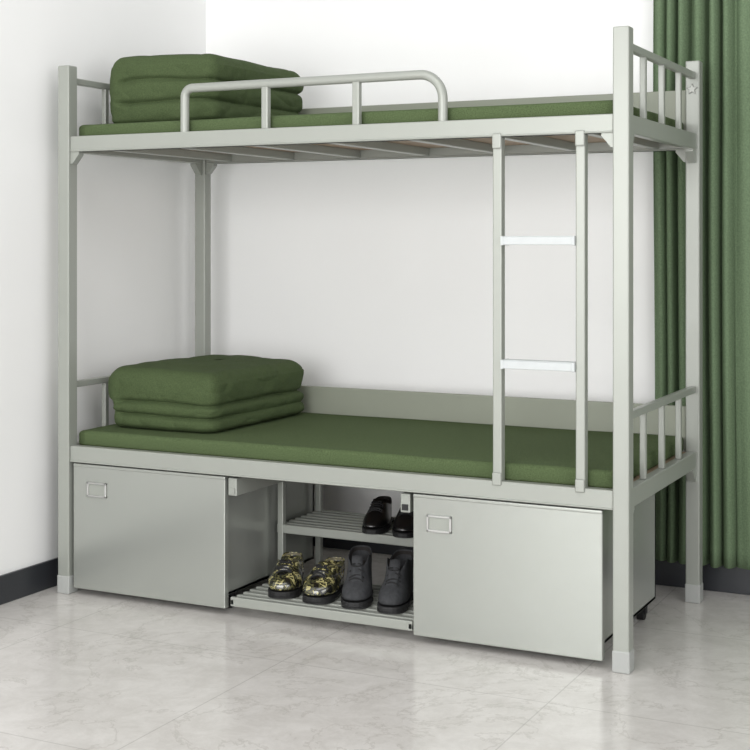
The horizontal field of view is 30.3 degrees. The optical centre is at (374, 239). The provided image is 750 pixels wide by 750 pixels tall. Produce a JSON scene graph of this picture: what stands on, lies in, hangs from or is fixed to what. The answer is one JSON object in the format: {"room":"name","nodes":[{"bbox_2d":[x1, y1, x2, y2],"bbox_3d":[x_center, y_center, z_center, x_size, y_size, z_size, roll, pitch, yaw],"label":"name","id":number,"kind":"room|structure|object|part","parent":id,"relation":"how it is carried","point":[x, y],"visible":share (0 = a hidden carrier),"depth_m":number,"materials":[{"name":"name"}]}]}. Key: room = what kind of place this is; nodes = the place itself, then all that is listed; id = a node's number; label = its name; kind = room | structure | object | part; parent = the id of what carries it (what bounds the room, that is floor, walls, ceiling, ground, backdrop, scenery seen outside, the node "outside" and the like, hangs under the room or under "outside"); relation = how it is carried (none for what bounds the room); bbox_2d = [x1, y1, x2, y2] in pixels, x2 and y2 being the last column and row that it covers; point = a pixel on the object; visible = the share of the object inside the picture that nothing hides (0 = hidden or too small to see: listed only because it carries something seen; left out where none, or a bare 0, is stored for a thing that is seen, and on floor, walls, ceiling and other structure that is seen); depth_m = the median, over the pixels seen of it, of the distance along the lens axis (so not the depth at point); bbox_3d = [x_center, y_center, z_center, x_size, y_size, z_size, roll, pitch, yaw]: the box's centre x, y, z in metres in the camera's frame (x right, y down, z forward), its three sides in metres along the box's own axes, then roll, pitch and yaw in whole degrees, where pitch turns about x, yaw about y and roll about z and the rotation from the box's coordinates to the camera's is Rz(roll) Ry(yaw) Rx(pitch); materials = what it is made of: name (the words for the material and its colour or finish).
{"room":"dormitory","nodes":[
{"label":"dormitory","id":0,"kind":"room"},
{"bbox_2d":[0,0,205,574],"bbox_3d":[-2.053,-0.145,3.057,0.100,2.700,6.108,0,0,26],"label":"wall","id":1,"kind":"structure","parent":0,"point":[136,217],"depth_m":4.90,"materials":[{"name":"white paint"}]},
{"bbox_2d":[0,557,57,604],"bbox_3d":[-2.028,1.157,2.982,0.012,0.095,5.996,0,0,26],"label":"baseboard","id":2,"kind":"structure","parent":1,"relation":"attached to","point":[26,581],"depth_m":4.69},
{"bbox_2d":[0,546,749,749],"bbox_3d":[0.455,1.255,1.811,5.701,0.100,6.108,0,0,26],"label":"floor","id":3,"kind":"structure","parent":0,"point":[83,669],"depth_m":3.75,"materials":[{"name":"tile"}]},
{"bbox_2d":[73,462,313,608],"bbox_3d":[-0.620,0.982,4.842,0.609,0.446,0.619,0,0,26],"label":"storage cabinet","id":4,"kind":"object","parent":3,"relation":"on","point":[175,536],"visible":0.77,"depth_m":4.58,"materials":[{"name":"grey metal"}]},
{"bbox_3d":[-0.938,0.842,4.659,0.080,0.050,0.008,0,0,26],"label":"handle","id":5,"kind":"part","parent":4,"relation":"part of","materials":[{"name":"silver metal"}]},
{"bbox_3d":[-0.748,0.971,4.584,0.609,0.424,0.032,0,0,26],"label":"drawer","id":6,"kind":"part","parent":4,"relation":"part of","materials":[{"name":"grey paint"}]},
{"bbox_2d":[228,476,413,630],"bbox_3d":[-0.048,0.984,4.563,0.658,0.442,0.610,0,0,26],"label":"shoe rack","id":7,"kind":"object","parent":3,"relation":"on","point":[320,523],"visible":0.44,"depth_m":4.51,"materials":[{"name":"grey metal"}]},
{"bbox_3d":[-0.323,0.791,4.703,0.032,0.057,0.604,0,0,26],"label":"slide rail","id":8,"kind":"part","parent":7,"relation":"part of","materials":[{"name":"grey metal"}]},
{"bbox_3d":[-0.319,1.012,4.725,0.022,0.386,0.022,0,0,26],"label":"post","id":9,"kind":"part","parent":7,"relation":"part of","materials":[{"name":"grey metal"}]},
{"bbox_2d":[268,552,304,598],"bbox_3d":[-0.285,1.084,4.503,0.112,0.116,0.221,0,0,7],"label":"sneaker","id":10,"kind":"object","parent":7,"relation":"on","point":[286,581],"visible":0.99,"depth_m":4.44,"materials":[{"name":"fabric"}]},
{"bbox_3d":[-0.201,1.012,4.963,0.022,0.386,0.022,0,0,26],"label":"post","id":11,"kind":"part","parent":7,"relation":"part of","materials":[{"name":"grey metal"}]},
{"bbox_2d":[231,576,412,630],"bbox_3d":[-0.097,1.158,4.445,0.642,0.030,0.355,0,0,26],"label":"shelf","id":12,"kind":"object","parent":7,"relation":"attached to","point":[257,598],"depth_m":4.31,"materials":[{"name":"grey metal"}]},
{"bbox_2d":[302,557,344,604],"bbox_3d":[-0.159,1.084,4.433,0.112,0.116,0.221,0,0,23],"label":"sneaker","id":13,"kind":"object","parent":7,"relation":"on","point":[324,583],"visible":1,"depth_m":4.37,"materials":[{"name":"fabric"}]},
{"bbox_2d":[277,510,412,546],"bbox_3d":[0.024,0.984,4.706,0.658,0.030,0.290,0,0,26],"label":"shelf","id":14,"kind":"object","parent":7,"relation":"attached to","point":[318,523],"depth_m":4.69,"materials":[{"name":"grey metal"}]},
{"bbox_2d":[341,545,372,608],"bbox_3d":[-0.054,1.067,4.384,0.103,0.149,0.234,0,0,4],"label":"boot","id":15,"kind":"object","parent":7,"relation":"on","point":[357,591],"visible":1,"depth_m":4.33,"materials":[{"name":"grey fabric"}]},
{"bbox_2d":[362,496,393,533],"bbox_3d":[0.012,0.919,4.670,0.093,0.098,0.268,0,0,9],"label":"shoe","id":16,"kind":"object","parent":7,"relation":"on","point":[378,519],"visible":1,"depth_m":4.60,"materials":[{"name":"black leather"}]},
{"bbox_2d":[377,549,412,613],"bbox_3d":[0.070,1.068,4.329,0.103,0.149,0.234,0,0,17],"label":"boot","id":17,"kind":"object","parent":7,"relation":"on","point":[395,596],"visible":0.95,"depth_m":4.28,"materials":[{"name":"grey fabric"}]},
{"bbox_2d":[392,507,412,537],"bbox_3d":[0.112,0.919,4.613,0.093,0.098,0.268,0,0,11],"label":"shoe","id":18,"kind":"object","parent":7,"relation":"on","point":[403,522],"visible":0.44,"depth_m":4.51,"materials":[{"name":"black leather"}]},
{"bbox_3d":[0.225,0.791,4.431,0.032,0.057,0.604,0,0,26],"label":"slide rail","id":19,"kind":"part","parent":7,"relation":"part of","materials":[{"name":"white metal"}]},
{"bbox_2d":[57,26,702,673],"bbox_3d":[0.006,0.305,4.671,2.000,1.800,0.883,0,0,26],"label":"bunk bed","id":20,"kind":"object","parent":3,"relation":"on","point":[621,133],"visible":0.85,"depth_m":4.46,"materials":[{"name":"grey paint"}]},
{"bbox_3d":[-1.052,0.295,4.732,0.047,1.780,0.047,0,0,26],"label":"post","id":21,"kind":"part","parent":20,"relation":"part of","materials":[{"name":"grey metal"}]},
{"bbox_3d":[-0.867,-0.546,5.105,0.022,0.022,0.785,0,0,26],"label":"frame","id":22,"kind":"part","parent":20,"relation":"part of","materials":[{"name":"grey paint"}]},
{"bbox_3d":[-0.867,0.496,5.105,0.022,0.022,0.785,0,0,26],"label":"frame","id":23,"kind":"part","parent":20,"relation":"part of","materials":[{"name":"grey paint"}]},
{"bbox_3d":[-0.867,-0.327,5.105,0.030,0.053,0.785,0,0,26],"label":"rail","id":24,"kind":"part","parent":20,"relation":"part of","materials":[{"name":"grey metal"}]},
{"bbox_3d":[-0.682,0.295,5.478,0.047,1.780,0.047,0,0,26],"label":"post","id":25,"kind":"part","parent":20,"relation":"part of","materials":[{"name":"grey metal"}]},
{"bbox_3d":[-0.210,-0.430,4.314,0.948,0.158,0.029,0,0,26],"label":"guard rail","id":26,"kind":"part","parent":20,"relation":"part of","materials":[{"name":"grey metal"}]},
{"bbox_3d":[-0.179,-0.327,4.299,1.902,0.053,0.038,0,0,26],"label":"rail","id":27,"kind":"part","parent":20,"relation":"part of","materials":[{"name":"grey metal"}]},
{"bbox_3d":[-0.179,0.728,4.299,1.902,0.055,0.038,0,0,26],"label":"rail","id":28,"kind":"part","parent":20,"relation":"part of","materials":[{"name":"grey metal"}]},
{"bbox_2d":[79,412,683,488],"bbox_3d":[0.006,0.678,4.672,1.889,0.053,0.786,0,0,26],"label":"mattress","id":29,"kind":"object","parent":20,"relation":"on","point":[532,454],"visible":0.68,"depth_m":4.46,"materials":[{"name":"fabric"}]},
{"bbox_2d":[108,354,303,432],"bbox_3d":[-0.602,0.538,5.005,0.466,0.223,0.659,0,0,26],"label":"quilt","id":30,"kind":"object","parent":29,"relation":"on","point":[214,393],"visible":1,"depth_m":4.76,"materials":[{"name":"fabric"}]},
{"bbox_2d":[79,100,683,135],"bbox_3d":[0.006,-0.374,4.672,1.889,0.047,0.786,0,0,26],"label":"mattress","id":31,"kind":"object","parent":20,"relation":"on","point":[604,106],"visible":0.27,"depth_m":4.25,"materials":[{"name":"fabric"}]},
{"bbox_2d":[109,54,303,123],"bbox_3d":[-0.597,-0.525,5.002,0.466,0.252,0.660,0,0,26],"label":"quilt","id":32,"kind":"object","parent":31,"relation":"on","point":[142,88],"visible":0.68,"depth_m":4.74,"materials":[{"name":"fabric"}]},
{"bbox_3d":[0.191,-0.327,5.044,1.902,0.053,0.038,0,0,26],"label":"rail","id":33,"kind":"part","parent":20,"relation":"part of","materials":[{"name":"grey metal"}]},
{"bbox_3d":[0.190,0.627,5.041,1.902,0.145,0.018,0,0,26],"label":"panel","id":34,"kind":"part","parent":20,"relation":"part of","materials":[{"name":"paint"}]},
{"bbox_3d":[0.190,-0.426,5.041,1.902,0.147,0.018,0,0,26],"label":"panel","id":35,"kind":"part","parent":20,"relation":"part of","materials":[{"name":"paint"}]},
{"bbox_3d":[0.694,0.295,3.865,0.047,1.780,0.047,0,0,26],"label":"post","id":36,"kind":"part","parent":20,"relation":"part of","materials":[{"name":"grey metal"}]},
{"bbox_3d":[0.879,-0.546,4.238,0.022,0.022,0.785,0,0,26],"label":"frame","id":37,"kind":"part","parent":20,"relation":"part of","materials":[{"name":"grey paint"}]},
{"bbox_3d":[0.879,0.496,4.238,0.022,0.022,0.785,0,0,26],"label":"frame","id":38,"kind":"part","parent":20,"relation":"part of","materials":[{"name":"grey paint"}]},
{"bbox_3d":[0.879,-0.327,4.238,0.030,0.053,0.785,0,0,26],"label":"rail","id":39,"kind":"part","parent":20,"relation":"part of","materials":[{"name":"grey metal"}]},
{"bbox_3d":[0.879,0.728,4.238,0.030,0.055,0.785,0,0,26],"label":"rail","id":40,"kind":"part","parent":20,"relation":"part of","materials":[{"name":"grey metal"}]},
{"bbox_3d":[1.064,0.295,4.610,0.047,1.780,0.047,0,0,26],"label":"post","id":41,"kind":"part","parent":20,"relation":"part of","materials":[{"name":"grey metal"}]},
{"bbox_2d":[413,493,654,660],"bbox_3d":[0.511,0.982,4.280,0.585,0.446,0.619,0,0,26],"label":"storage cabinet","id":42,"kind":"object","parent":3,"relation":"on","point":[533,577],"visible":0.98,"depth_m":4.01,"materials":[{"name":"grey metal"}]},
{"bbox_3d":[0.190,0.842,4.099,0.080,0.050,0.008,0,0,26],"label":"handle","id":43,"kind":"part","parent":42,"relation":"part of","materials":[{"name":"silver metal"}]},
{"bbox_2d":[206,0,654,516],"bbox_3d":[1.836,-0.145,4.479,5.601,2.700,0.100,0,0,26],"label":"wall","id":44,"kind":"structure","parent":0,"point":[378,273],"depth_m":5.25,"materials":[{"name":"white paint"}]},
{"bbox_2d":[314,536,749,594],"bbox_3d":[1.811,1.157,4.429,5.601,0.095,0.012,0,0,26],"label":"baseboard","id":45,"kind":"structure","parent":44,"relation":"attached to","point":[736,580],"depth_m":4.79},
{"bbox_3d":[1.574,-1.215,4.511,1.500,0.023,0.075,0,0,26],"label":"rail","id":46,"kind":"object","parent":44,"relation":"attached to","visible":0},
{"bbox_2d":[653,0,749,569],"bbox_3d":[1.554,-0.045,4.498,1.320,2.300,0.086,0,0,26],"label":"curtain","id":47,"kind":"object","parent":46,"relation":"hanging from","point":[715,33],"visible":0.73,"depth_m":4.68,"materials":[{"name":"fabric"}]}
]}

